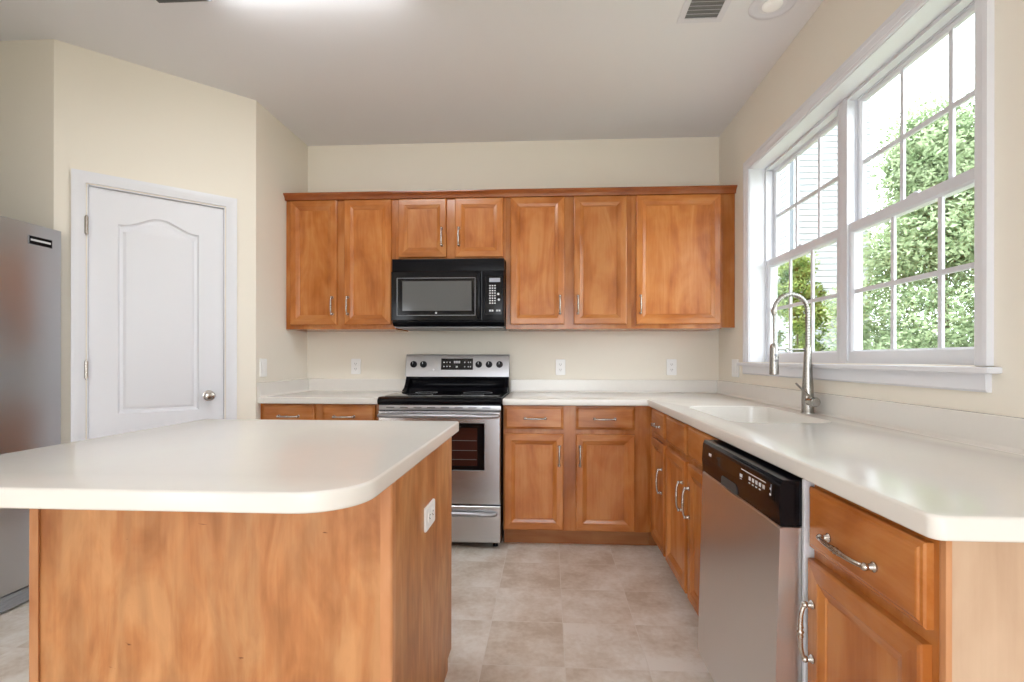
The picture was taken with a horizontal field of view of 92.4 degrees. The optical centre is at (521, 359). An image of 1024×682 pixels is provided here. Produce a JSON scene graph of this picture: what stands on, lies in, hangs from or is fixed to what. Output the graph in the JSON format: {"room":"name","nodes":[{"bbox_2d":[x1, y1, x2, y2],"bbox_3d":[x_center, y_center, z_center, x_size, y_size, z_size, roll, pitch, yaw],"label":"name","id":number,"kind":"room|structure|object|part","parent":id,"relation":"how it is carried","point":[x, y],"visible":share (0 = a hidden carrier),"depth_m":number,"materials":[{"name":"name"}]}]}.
{"room":"kitchen","nodes":[
{"label":"kitchen","id":0,"kind":"room"},
{"bbox_2d":[0,39,53,229],"bbox_3d":[-2.758,-0.235,2.561,0.771,2.776,0.100,0,0,3],"label":"wall","id":1,"kind":"structure","parent":0,"point":[26,66],"depth_m":2.50,"materials":[{"name":"beige paint"}]},
{"bbox_2d":[54,39,255,443],"bbox_3d":[-2.054,-0.234,2.823,0.920,2.776,0.100,0,0,-40],"label":"wall","id":2,"kind":"structure","parent":0,"point":[113,116],"depth_m":2.77,"materials":[{"name":"beige paint"}]},
{"bbox_2d":[71,168,236,441],"bbox_3d":[-2.057,0.088,2.793,0.747,2.132,0.144,0,0,-40],"label":"door","id":3,"kind":"structure","parent":2,"relation":"in","point":[156,264],"depth_m":2.75,"materials":[{"name":"white paint"}]},
{"bbox_3d":[-1.852,0.217,2.910,0.062,0.062,0.062,0,0,-40],"label":"knob","id":4,"kind":"part","parent":3,"relation":"part of","materials":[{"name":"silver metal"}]},
{"bbox_2d":[256,101,307,418],"bbox_3d":[-1.701,-0.234,3.412,0.100,2.776,0.661,0,0,3],"label":"wall","id":5,"kind":"structure","parent":0,"point":[281,156],"depth_m":3.29,"materials":[{"name":"beige paint"}]},
{"bbox_2d":[260,359,266,376],"bbox_3d":[-1.661,0.055,3.155,0.008,0.117,0.072,0,0,3],"label":"light switch","id":6,"kind":"object","parent":5,"relation":"attached to","point":[263,362],"visible":1,"depth_m":3.15,"materials":[{"name":"white plastic"}]},
{"bbox_2d":[257,379,308,396],"bbox_3d":[-1.634,0.195,3.414,0.032,0.092,0.646,0,0,3],"label":"backsplash","id":7,"kind":"structure","parent":5,"relation":"attached to","point":[264,389],"depth_m":3.34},
{"bbox_2d":[0,533,713,681],"bbox_3d":[-0.968,1.215,0.507,4.774,0.120,6.620,0,0,3],"label":"floor","id":8,"kind":"structure","parent":0,"point":[521,612],"depth_m":2.17,"materials":[{"name":"beige tile"}]},
{"bbox_2d":[0,216,60,612],"bbox_3d":[-2.681,0.255,2.033,0.828,1.795,0.906,0,0,3],"label":"refrigerator","id":9,"kind":"object","parent":8,"relation":"on","point":[30,254],"visible":0.61,"depth_m":2.29,"materials":[{"name":"grey metal"}]},
{"bbox_2d":[29,437,451,681],"bbox_3d":[-0.742,0.719,1.547,0.912,0.873,0.729,0,0,3],"label":"kitchen island","id":10,"kind":"object","parent":8,"relation":"on","point":[361,592],"visible":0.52,"depth_m":1.19,"materials":[{"name":"brown wood"}]},
{"bbox_3d":[-1.203,0.718,1.221,0.028,0.873,0.028,0,0,3],"label":"corner moulding","id":11,"kind":"part","parent":10,"relation":"part of","materials":[{"name":"brown wood"}]},
{"bbox_3d":[-0.765,0.719,1.194,0.870,0.873,0.010,0,0,3],"label":"panel","id":12,"kind":"part","parent":10,"relation":"part of","materials":[{"name":"brown wood"}]},
{"bbox_2d":[0,419,458,513],"bbox_3d":[-0.792,0.262,1.431,1.038,0.040,1.040,0,0,3],"label":"island countertop","id":13,"kind":"structure","parent":10,"relation":"on","point":[204,465],"depth_m":1.10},
{"bbox_3d":[-0.320,0.720,1.173,0.028,0.873,0.028,0,0,3],"label":"corner moulding","id":14,"kind":"part","parent":10,"relation":"part of","materials":[{"name":"brown wood"}]},
{"bbox_3d":[-0.296,0.720,1.534,0.011,0.873,0.707,0,0,3],"label":"panel","id":15,"kind":"part","parent":10,"relation":"part of","materials":[{"name":"brown wood"}]},
{"bbox_2d":[424,498,434,532],"bbox_3d":[-0.285,0.484,1.526,0.009,0.072,0.117,0,0,3],"label":"outlet","id":16,"kind":"object","parent":10,"relation":"attached to","point":[429,510],"visible":1,"depth_m":1.51,"materials":[{"name":"white plastic"}]},
{"bbox_2d":[428,511,430,522],"bbox_3d":[-0.284,0.484,1.507,0.003,0.033,0.027,0,0,3],"label":"socket","id":17,"kind":"object","parent":16,"relation":"attached to","point":[429,512],"depth_m":1.50,"materials":[{"name":"white plastic"}]},
{"bbox_2d":[431,507,433,518],"bbox_3d":[-0.281,0.484,1.546,0.003,0.033,0.027,0,0,3],"label":"socket","id":18,"kind":"object","parent":16,"relation":"attached to","point":[432,508],"depth_m":1.54,"materials":[{"name":"white plastic"}]},
{"bbox_2d":[260,404,378,419],"bbox_3d":[-1.263,0.718,3.384,0.780,0.873,0.664,0,0,3],"label":"base cabinet","id":19,"kind":"object","parent":8,"relation":"on","point":[268,411],"visible":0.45,"depth_m":3.09,"materials":[{"name":"brown wood"}]},
{"bbox_3d":[-1.474,0.361,3.081,0.145,0.020,0.036,0,0,3],"label":"handle","id":20,"kind":"part","parent":19,"relation":"part of","materials":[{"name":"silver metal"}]},
{"bbox_3d":[-1.476,0.359,3.109,0.336,0.140,0.020,0,0,3],"label":"drawer","id":21,"kind":"part","parent":19,"relation":"part of","materials":[{"name":"brown wood"}]},
{"bbox_2d":[257,379,405,403],"bbox_3d":[-1.262,0.215,3.394,0.779,0.132,0.647,0,0,3],"label":"countertop","id":22,"kind":"structure","parent":19,"relation":"on","point":[298,391],"depth_m":3.43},
{"bbox_3d":[-1.117,0.361,3.062,0.145,0.020,0.036,0,0,3],"label":"handle","id":23,"kind":"part","parent":19,"relation":"part of","materials":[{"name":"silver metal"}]},
{"bbox_3d":[-1.088,0.359,3.088,0.338,0.140,0.020,0,0,3],"label":"drawer","id":24,"kind":"part","parent":19,"relation":"part of","materials":[{"name":"brown wood"}]},
{"bbox_2d":[377,354,509,546],"bbox_3d":[-0.491,0.561,3.294,0.762,1.190,0.732,0,0,3],"label":"range","id":25,"kind":"object","parent":8,"relation":"on","point":[470,390],"visible":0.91,"depth_m":2.99,"materials":[{"name":"silver metal"}]},
{"bbox_3d":[-0.795,0.039,3.591,0.050,0.050,0.031,0,0,3],"label":"knob","id":26,"kind":"part","parent":25,"relation":"part of","materials":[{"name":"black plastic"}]},
{"bbox_3d":[-0.722,0.039,3.587,0.050,0.050,0.031,0,0,3],"label":"knob","id":27,"kind":"part","parent":25,"relation":"part of","materials":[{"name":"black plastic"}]},
{"bbox_3d":[-0.509,0.343,2.960,0.749,0.028,0.064,0,0,3],"label":"door handle","id":28,"kind":"part","parent":25,"relation":"part of","materials":[{"name":"silver metal"}]},
{"bbox_3d":[-0.507,0.601,3.006,0.756,0.566,0.030,0,0,3],"label":"oven door","id":29,"kind":"part","parent":25,"relation":"part of","materials":[{"name":"silver metal"}]},
{"bbox_2d":[377,391,508,404],"bbox_3d":[-0.490,0.257,3.304,0.762,0.050,0.632,0,0,3],"label":"cooktop","id":30,"kind":"object","parent":25,"relation":"in","point":[404,397],"depth_m":3.01,"materials":[{"name":"black glass"}]},
{"bbox_3d":[-0.509,0.936,2.978,0.721,0.030,0.054,0,0,3],"label":"drawer handle","id":31,"kind":"part","parent":25,"relation":"part of","materials":[{"name":"silver metal"}]},
{"bbox_3d":[-0.507,1.004,3.007,0.756,0.224,0.027,0,0,3],"label":"storage drawer","id":32,"kind":"part","parent":25,"relation":"part of","materials":[{"name":"silver metal"}]},
{"bbox_3d":[-0.316,0.039,3.564,0.050,0.050,0.031,0,0,3],"label":"knob","id":33,"kind":"part","parent":25,"relation":"part of","materials":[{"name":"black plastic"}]},
{"bbox_3d":[-0.241,0.039,3.560,0.050,0.050,0.031,0,0,3],"label":"knob","id":34,"kind":"part","parent":25,"relation":"part of","materials":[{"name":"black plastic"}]},
{"bbox_3d":[-0.164,0.040,3.556,0.050,0.050,0.031,0,0,3],"label":"knob","id":35,"kind":"part","parent":25,"relation":"part of","materials":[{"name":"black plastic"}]},
{"bbox_2d":[503,405,656,545],"bbox_3d":[0.380,0.721,3.294,0.962,0.873,0.664,0,0,3],"label":"base cabinet","id":36,"kind":"object","parent":8,"relation":"on","point":[572,474],"visible":0.99,"depth_m":3.01,"materials":[{"name":"brown wood"}]},
{"bbox_3d":[0.073,0.361,3.024,0.363,0.140,0.020,0,0,3],"label":"drawer","id":37,"kind":"part","parent":36,"relation":"part of","materials":[{"name":"brown wood"}]},
{"bbox_3d":[0.072,0.754,3.024,0.363,0.590,0.020,0,0,3],"label":"door","id":38,"kind":"part","parent":36,"relation":"part of","materials":[{"name":"brown wood"}]},
{"bbox_3d":[0.080,0.365,2.996,0.145,0.020,0.036,0,0,3],"label":"handle","id":39,"kind":"part","parent":36,"relation":"part of","materials":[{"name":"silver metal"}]},
{"bbox_3d":[0.227,0.592,2.988,0.020,0.135,0.036,0,0,3],"label":"handle","id":40,"kind":"part","parent":36,"relation":"part of","materials":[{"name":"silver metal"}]},
{"bbox_3d":[0.353,0.592,2.981,0.020,0.135,0.036,0,0,3],"label":"handle","id":41,"kind":"part","parent":36,"relation":"part of","materials":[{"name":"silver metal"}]},
{"bbox_3d":[0.503,0.366,2.972,0.145,0.020,0.036,0,0,3],"label":"handle","id":42,"kind":"part","parent":36,"relation":"part of","materials":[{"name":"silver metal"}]},
{"bbox_3d":[0.508,0.362,3.000,0.357,0.140,0.020,0,0,3],"label":"drawer","id":43,"kind":"part","parent":36,"relation":"part of","materials":[{"name":"brown wood"}]},
{"bbox_3d":[0.508,0.755,3.000,0.357,0.590,0.020,0,0,3],"label":"door","id":44,"kind":"part","parent":36,"relation":"part of","materials":[{"name":"brown wood"}]},
{"bbox_2d":[650,408,667,556],"bbox_3d":[1.054,0.722,2.774,0.661,0.873,0.407,0,0,3],"label":"base cabinet","id":45,"kind":"object","parent":8,"relation":"on","point":[659,443],"visible":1,"depth_m":2.74,"materials":[{"name":"brown wood"}]},
{"bbox_3d":[0.741,0.373,2.750,0.036,0.020,0.145,0,0,3],"label":"handle","id":46,"kind":"part","parent":45,"relation":"part of","materials":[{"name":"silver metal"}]},
{"bbox_3d":[0.734,0.658,2.643,0.036,0.145,0.020,0,0,3],"label":"handle","id":47,"kind":"part","parent":45,"relation":"part of","materials":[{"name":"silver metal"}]},
{"bbox_3d":[0.769,0.362,2.764,0.020,0.140,0.318,0,0,3],"label":"drawer","id":48,"kind":"part","parent":45,"relation":"part of","materials":[{"name":"brown wood"}]},
{"bbox_2d":[665,415,719,616],"bbox_3d":[1.021,0.722,2.167,0.661,0.873,0.807,0,0,3],"label":"base cabinet","id":49,"kind":"object","parent":8,"relation":"on","point":[684,468],"visible":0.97,"depth_m":2.20,"materials":[{"name":"brown wood"}]},
{"bbox_3d":[0.748,0.755,2.380,0.020,0.590,0.364,0,0,3],"label":"door","id":50,"kind":"part","parent":49,"relation":"part of","materials":[{"name":"brown wood"}]},
{"bbox_3d":[0.748,0.362,2.380,0.020,0.140,0.364,0,0,3],"label":"false drawer","id":51,"kind":"part","parent":49,"relation":"part of","materials":[{"name":"brown wood"}]},
{"bbox_3d":[0.712,0.623,2.232,0.036,0.145,0.020,0,0,3],"label":"handle","id":52,"kind":"part","parent":49,"relation":"part of","materials":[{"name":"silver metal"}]},
{"bbox_3d":[0.706,0.623,2.126,0.036,0.145,0.020,0,0,3],"label":"handle","id":53,"kind":"part","parent":49,"relation":"part of","materials":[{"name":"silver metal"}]},
{"bbox_3d":[0.725,0.755,1.976,0.020,0.590,0.362,0,0,3],"label":"door","id":54,"kind":"part","parent":49,"relation":"part of","materials":[{"name":"brown wood"}]},
{"bbox_3d":[0.726,0.362,1.976,0.020,0.140,0.362,0,0,3],"label":"false drawer","id":55,"kind":"part","parent":49,"relation":"part of","materials":[{"name":"brown wood"}]},
{"bbox_2d":[503,379,1023,542],"bbox_3d":[0.596,0.298,2.190,1.516,0.292,2.847,0,0,3],"label":"countertop","id":56,"kind":"structure","parent":49,"relation":"on","point":[942,474],"depth_m":1.36,"materials":[{"name":"white stone"}]},
{"bbox_2d":[693,407,827,422],"bbox_3d":[1.035,0.348,2.222,0.393,0.192,0.671,0,0,3],"label":"sink","id":57,"kind":"object","parent":56,"relation":"in","point":[730,414],"depth_m":2.51,"materials":[{"name":"white"}]},
{"bbox_2d":[769,292,820,413],"bbox_3d":[1.223,-0.030,2.206,0.196,0.550,0.100,0,0,3],"label":"faucet","id":58,"kind":"object","parent":56,"relation":"on","point":[808,401],"visible":1,"depth_m":2.21,"materials":[{"name":"silver metal"}]},
{"bbox_3d":[1.219,-0.043,2.228,0.184,0.018,0.037,0,0,3],"label":"holder arm","id":59,"kind":"part","parent":58,"relation":"part of","materials":[{"name":"silver metal"}]},
{"bbox_3d":[1.251,0.144,2.175,0.077,0.079,0.011,0,0,11],"label":"lever","id":60,"kind":"part","parent":58,"relation":"part of","materials":[{"name":"silver metal"}]},
{"bbox_2d":[698,440,813,681],"bbox_3d":[0.944,0.723,1.458,0.648,0.870,0.608,0,0,3],"label":"dishwasher","id":61,"kind":"object","parent":8,"relation":"on","point":[755,552],"visible":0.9,"depth_m":1.34,"materials":[{"name":"silver metal"}]},
{"bbox_3d":[0.670,0.347,1.479,0.070,0.111,0.596,0,0,3],"label":"control panel","id":62,"kind":"part","parent":61,"relation":"part of","materials":[{"name":"black plastic"}]},
{"bbox_2d":[797,484,1023,681],"bbox_3d":[0.954,0.722,0.954,0.661,0.873,0.385,0,0,3],"label":"base cabinet","id":63,"kind":"object","parent":8,"relation":"on","point":[888,601],"visible":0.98,"depth_m":0.84,"materials":[{"name":"brown wood"}]},
{"bbox_3d":[0.651,0.628,1.131,0.036,0.145,0.020,0,0,3],"label":"handle","id":64,"kind":"part","parent":63,"relation":"part of","materials":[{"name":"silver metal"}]},
{"bbox_3d":[0.644,0.388,0.992,0.036,0.020,0.170,0,0,3],"label":"handle","id":65,"kind":"part","parent":63,"relation":"part of","materials":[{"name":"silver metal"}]},
{"bbox_3d":[0.671,0.759,0.981,0.020,0.582,0.353,0,0,3],"label":"door","id":66,"kind":"part","parent":63,"relation":"part of","materials":[{"name":"brown wood"}]},
{"bbox_3d":[0.671,0.371,0.979,0.020,0.142,0.357,0,0,3],"label":"drawer","id":67,"kind":"part","parent":63,"relation":"part of","materials":[{"name":"brown wood"}]},
{"bbox_3d":[0.977,0.722,0.767,0.594,0.873,0.012,0,0,3],"label":"panel","id":68,"kind":"part","parent":63,"relation":"part of","materials":[{"name":"brown wood"}]},
{"bbox_2d":[0,0,823,145],"bbox_3d":[-0.964,-1.681,0.507,4.774,0.120,6.620,0,0,3],"label":"ceiling","id":69,"kind":"structure","parent":0,"point":[332,72],"depth_m":2.62,"materials":[{"name":"white paint"}]},
{"bbox_2d":[156,0,211,2],"bbox_3d":[-0.951,-1.580,1.977,1.260,0.080,0.300,0,0,3],"label":"fluorescent fixture","id":70,"kind":"object","parent":69,"relation":"attached to","point":[159,1],"visible":1,"depth_m":2.12,"materials":[{"name":"white paint"}]},
{"bbox_2d":[677,0,731,23],"bbox_3d":[0.838,-1.612,2.186,0.208,0.010,0.336,0,0,3],"label":"ceiling vent","id":71,"kind":"object","parent":69,"relation":"in","point":[693,11],"visible":1,"depth_m":2.28,"materials":[{"name":"white metal"}]},
{"bbox_2d":[748,0,796,19],"bbox_3d":[1.142,-1.613,2.239,0.200,0.025,0.200,0,0,3],"label":"recessed light","id":72,"kind":"object","parent":69,"relation":"in","point":[758,9],"visible":1,"depth_m":2.26,"materials":[{"name":"white paint"}]},
{"bbox_3d":[1.142,-1.613,2.239,0.087,0.025,0.087,0,0,3],"label":"bulb","id":73,"kind":"part","parent":72,"relation":"part of","materials":[{"name":"white glass"}]},
{"bbox_2d":[307,137,718,392],"bbox_3d":[-0.788,-0.232,3.752,4.774,2.776,0.120,0,0,3],"label":"wall","id":74,"kind":"structure","parent":0,"point":[684,161],"depth_m":3.65,"materials":[{"name":"beige paint"}]},
{"bbox_2d":[286,199,407,331],"bbox_3d":[-1.253,-0.657,3.537,0.778,0.900,0.359,0,0,3],"label":"upper cabinet","id":75,"kind":"object","parent":74,"relation":"attached to","point":[340,254],"visible":0.99,"depth_m":3.40,"materials":[{"name":"brown wood"}]},
{"bbox_3d":[-1.448,-0.668,3.413,0.332,0.863,0.020,0,0,3],"label":"door","id":76,"kind":"part","parent":75,"relation":"part of","materials":[{"name":"brown wood"}]},
{"bbox_3d":[-1.313,-0.368,3.378,0.020,0.135,0.036,0,0,3],"label":"handle","id":77,"kind":"part","parent":75,"relation":"part of","materials":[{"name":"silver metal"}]},
{"bbox_3d":[-1.204,-0.368,3.372,0.020,0.135,0.036,0,0,3],"label":"handle","id":78,"kind":"part","parent":75,"relation":"part of","materials":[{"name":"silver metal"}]},
{"bbox_3d":[-1.065,-0.667,3.392,0.330,0.863,0.020,0,0,3],"label":"door","id":79,"kind":"part","parent":75,"relation":"part of","materials":[{"name":"brown wood"}]},
{"bbox_2d":[283,185,736,200],"bbox_3d":[-0.109,-1.121,3.478,3.066,0.044,0.350,0,0,3],"label":"crown molding","id":80,"kind":"structure","parent":75,"relation":"attached to","point":[710,189],"depth_m":3.32,"materials":[{"name":"brown wood"}]},
{"bbox_2d":[351,359,360,373],"bbox_3d":[-1.257,0.056,3.713,0.072,0.117,0.009,0,0,3],"label":"outlet","id":81,"kind":"object","parent":74,"relation":"attached to","point":[355,363],"visible":1,"depth_m":3.71,"materials":[{"name":"white plastic"}]},
{"bbox_2d":[309,379,405,390],"bbox_3d":[-1.245,0.195,3.700,0.779,0.092,0.032,0,0,3],"label":"backsplash","id":82,"kind":"structure","parent":74,"relation":"attached to","point":[314,384],"depth_m":3.70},
{"bbox_2d":[396,198,505,260],"bbox_3d":[-0.483,-0.889,3.494,0.762,0.433,0.359,0,0,3],"label":"upper cabinet","id":83,"kind":"object","parent":74,"relation":"attached to","point":[457,228],"visible":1,"depth_m":3.36,"materials":[{"name":"brown wood"}]},
{"bbox_3d":[-0.684,-0.897,3.371,0.332,0.402,0.020,0,0,3],"label":"door","id":84,"kind":"part","parent":83,"relation":"part of","materials":[{"name":"brown wood"}]},
{"bbox_3d":[-0.548,-0.834,3.336,0.020,0.135,0.036,0,0,3],"label":"handle","id":85,"kind":"part","parent":83,"relation":"part of","materials":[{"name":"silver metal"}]},
{"bbox_2d":[391,258,506,330],"bbox_3d":[-0.487,-0.440,3.438,0.756,0.460,0.464,0,0,3],"label":"microwave","id":86,"kind":"object","parent":83,"relation":"attached to","point":[427,294],"visible":1,"depth_m":3.26,"materials":[{"name":"black plastic"}]},
{"bbox_3d":[-0.570,-0.413,3.251,0.525,0.250,0.004,0,0,3],"label":"window trim","id":87,"kind":"part","parent":86,"relation":"part of","materials":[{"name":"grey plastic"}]},
{"bbox_3d":[-0.567,-0.419,3.268,0.610,0.326,0.034,0,0,3],"label":"door","id":88,"kind":"part","parent":86,"relation":"part of","materials":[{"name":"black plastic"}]},
{"bbox_3d":[-0.485,-0.214,3.481,0.732,0.008,0.360,0,0,3],"label":"underside panel","id":89,"kind":"part","parent":86,"relation":"part of","materials":[{"name":"grey plastic"}]},
{"bbox_3d":[-0.285,-0.419,3.221,0.024,0.309,0.051,0,0,3],"label":"handle","id":90,"kind":"part","parent":86,"relation":"part of","materials":[{"name":"black plastic"}]},
{"bbox_3d":[-0.189,-0.418,3.248,0.136,0.326,0.032,0,0,3],"label":"control panel","id":91,"kind":"part","parent":86,"relation":"part of","materials":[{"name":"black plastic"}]},
{"bbox_3d":[-0.432,-0.834,3.330,0.020,0.135,0.036,0,0,3],"label":"handle","id":92,"kind":"part","parent":83,"relation":"part of","materials":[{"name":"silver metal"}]},
{"bbox_3d":[-0.293,-0.897,3.350,0.329,0.402,0.020,0,0,3],"label":"door","id":93,"kind":"part","parent":83,"relation":"part of","materials":[{"name":"brown wood"}]},
{"bbox_2d":[556,359,564,374],"bbox_3d":[0.284,0.060,3.629,0.072,0.117,0.009,0,0,3],"label":"outlet","id":94,"kind":"object","parent":74,"relation":"attached to","point":[560,363],"visible":1,"depth_m":3.63,"materials":[{"name":"white plastic"}]},
{"bbox_2d":[506,195,630,330],"bbox_3d":[0.319,-0.655,3.450,0.844,0.900,0.359,0,0,3],"label":"upper cabinet","id":95,"kind":"object","parent":74,"relation":"attached to","point":[568,259],"visible":1,"depth_m":3.31,"materials":[{"name":"brown wood"}]},
{"bbox_3d":[0.104,-0.665,3.328,0.365,0.863,0.020,0,0,3],"label":"door","id":96,"kind":"part","parent":95,"relation":"part of","materials":[{"name":"brown wood"}]},
{"bbox_3d":[0.255,-0.366,3.292,0.020,0.135,0.036,0,0,3],"label":"handle","id":97,"kind":"part","parent":95,"relation":"part of","materials":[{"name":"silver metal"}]},
{"bbox_3d":[0.375,-0.366,3.285,0.020,0.135,0.036,0,0,3],"label":"handle","id":98,"kind":"part","parent":95,"relation":"part of","materials":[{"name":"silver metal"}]},
{"bbox_3d":[0.526,-0.665,3.305,0.353,0.863,0.020,0,0,3],"label":"door","id":99,"kind":"part","parent":95,"relation":"part of","materials":[{"name":"brown wood"}]},
{"bbox_2d":[511,379,716,392],"bbox_3d":[0.673,0.198,3.595,1.516,0.092,0.032,0,0,3],"label":"backsplash","id":100,"kind":"structure","parent":74,"relation":"attached to","point":[517,385],"depth_m":3.59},
{"bbox_2d":[666,359,676,374],"bbox_3d":[1.092,0.059,3.584,0.072,0.117,0.009,0,0,3],"label":"outlet","id":101,"kind":"object","parent":74,"relation":"attached to","point":[671,363],"visible":1,"depth_m":3.58,"materials":[{"name":"white plastic"}]},
{"bbox_2d":[626,194,734,330],"bbox_3d":[1.082,-0.654,3.408,0.682,0.900,0.359,0,0,3],"label":"upper cabinet","id":102,"kind":"object","parent":74,"relation":"attached to","point":[683,246],"visible":1,"depth_m":3.28,"materials":[{"name":"brown wood"}]},
{"bbox_3d":[0.791,-0.365,3.262,0.020,0.135,0.036,0,0,3],"label":"handle","id":103,"kind":"part","parent":102,"relation":"part of","materials":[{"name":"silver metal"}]},
{"bbox_2d":[719,0,1023,417],"bbox_3d":[1.337,-0.229,0.371,0.160,2.776,6.400,0,0,3],"label":"wall","id":104,"kind":"structure","parent":0,"point":[836,29],"depth_m":1.78,"materials":[{"name":"beige paint"}]},
{"bbox_2d":[732,359,738,376],"bbox_3d":[1.409,0.060,3.246,0.008,0.117,0.118,0,0,3],"label":"light switch","id":105,"kind":"object","parent":104,"relation":"attached to","point":[735,368],"visible":0.98,"depth_m":3.23,"materials":[{"name":"white plastic"}]},
{"bbox_2d":[765,104,839,362],"bbox_3d":[1.507,-0.571,2.629,0.071,1.189,0.773,0,0,3],"label":"window","id":106,"kind":"structure","parent":104,"relation":"in","point":[773,259],"depth_m":2.73,"materials":[{"name":"white plastic"}]},
{"bbox_3d":[1.493,-0.295,2.630,0.028,0.612,0.744,0,0,3],"label":"sash","id":107,"kind":"part","parent":106,"relation":"part of","materials":[{"name":"white plastic"}]},
{"bbox_3d":[1.529,-0.860,2.628,0.028,0.587,0.744,0,0,3],"label":"sash","id":108,"kind":"part","parent":106,"relation":"part of","materials":[{"name":"white plastic"}]},
{"bbox_2d":[839,99,844,362],"bbox_3d":[1.474,-0.573,2.222,0.050,1.192,0.044,0,0,3],"label":"trim","id":109,"kind":"structure","parent":104,"relation":"attached to","point":[842,104],"depth_m":2.22,"materials":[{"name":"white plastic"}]},
{"bbox_2d":[750,0,956,361],"bbox_3d":[1.438,-0.576,2.218,0.158,1.190,1.611,0,0,3],"label":"trim","id":110,"kind":"structure","parent":104,"relation":"attached to","point":[931,10],"depth_m":2.70,"materials":[{"name":"white paint"}]},
{"bbox_2d":[743,0,994,365],"bbox_3d":[1.349,-0.603,2.223,0.020,1.244,1.719,0,0,3],"label":"trim","id":111,"kind":"structure","parent":104,"relation":"attached to","point":[984,9],"depth_m":1.40,"materials":[{"name":"white paint"}]},
{"bbox_2d":[737,362,1001,392],"bbox_3d":[1.412,0.058,2.228,0.192,0.072,1.788,0,0,3],"label":"trim","id":112,"kind":"structure","parent":104,"relation":"attached to","point":[961,378],"depth_m":1.70,"materials":[{"name":"white paint"}]},
{"bbox_2d":[717,380,1023,455],"bbox_3d":[1.337,0.199,2.148,0.032,0.092,2.846,0,0,3],"label":"backsplash","id":113,"kind":"structure","parent":104,"relation":"attached to","point":[991,431],"depth_m":1.65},
{"bbox_2d":[845,0,974,364],"bbox_3d":[1.462,-0.572,1.807,0.071,1.189,0.786,0,0,3],"label":"window","id":114,"kind":"structure","parent":104,"relation":"in","point":[857,222],"depth_m":1.92,"materials":[{"name":"white plastic"}]},
{"bbox_3d":[1.448,-0.295,1.808,0.028,0.612,0.757,0,0,3],"label":"sash","id":115,"kind":"part","parent":114,"relation":"part of","materials":[{"name":"white plastic"}]},
{"bbox_3d":[1.484,-0.861,1.806,0.028,0.587,0.757,0,0,3],"label":"sash","id":116,"kind":"part","parent":114,"relation":"part of","materials":[{"name":"white plastic"}]},
{"label":"outside","id":117,"kind":"structure","parent":0,"visible":0},
{"bbox_3d":[8.235,1.769,13.212,75.000,0.300,100.000,0,0,3],"label":"ground","id":118,"kind":"structure","parent":117,"visible":0},
{"bbox_2d":[777,251,835,351],"bbox_3d":[4.017,0.005,7.120,1.259,3.216,1.049,0,0,-17],"label":"tree","id":119,"kind":"object","parent":118,"relation":"on","point":[801,268],"visible":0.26,"depth_m":6.97,"materials":[{"name":"green plant"}]},
{"bbox_2d":[777,98,870,351],"bbox_3d":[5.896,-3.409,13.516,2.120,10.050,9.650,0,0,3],"label":"house","id":120,"kind":"structure","parent":118,"relation":"on","point":[826,274],"depth_m":9.00,"materials":[{"name":"grey plastic"}]},
{"bbox_2d":[821,82,974,350],"bbox_3d":[4.790,-0.625,5.180,2.913,4.480,2.591,0,0,34],"label":"tree","id":121,"kind":"object","parent":118,"relation":"on","point":[927,151],"visible":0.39,"depth_m":5.16,"materials":[{"name":"green plant"}]}
]}

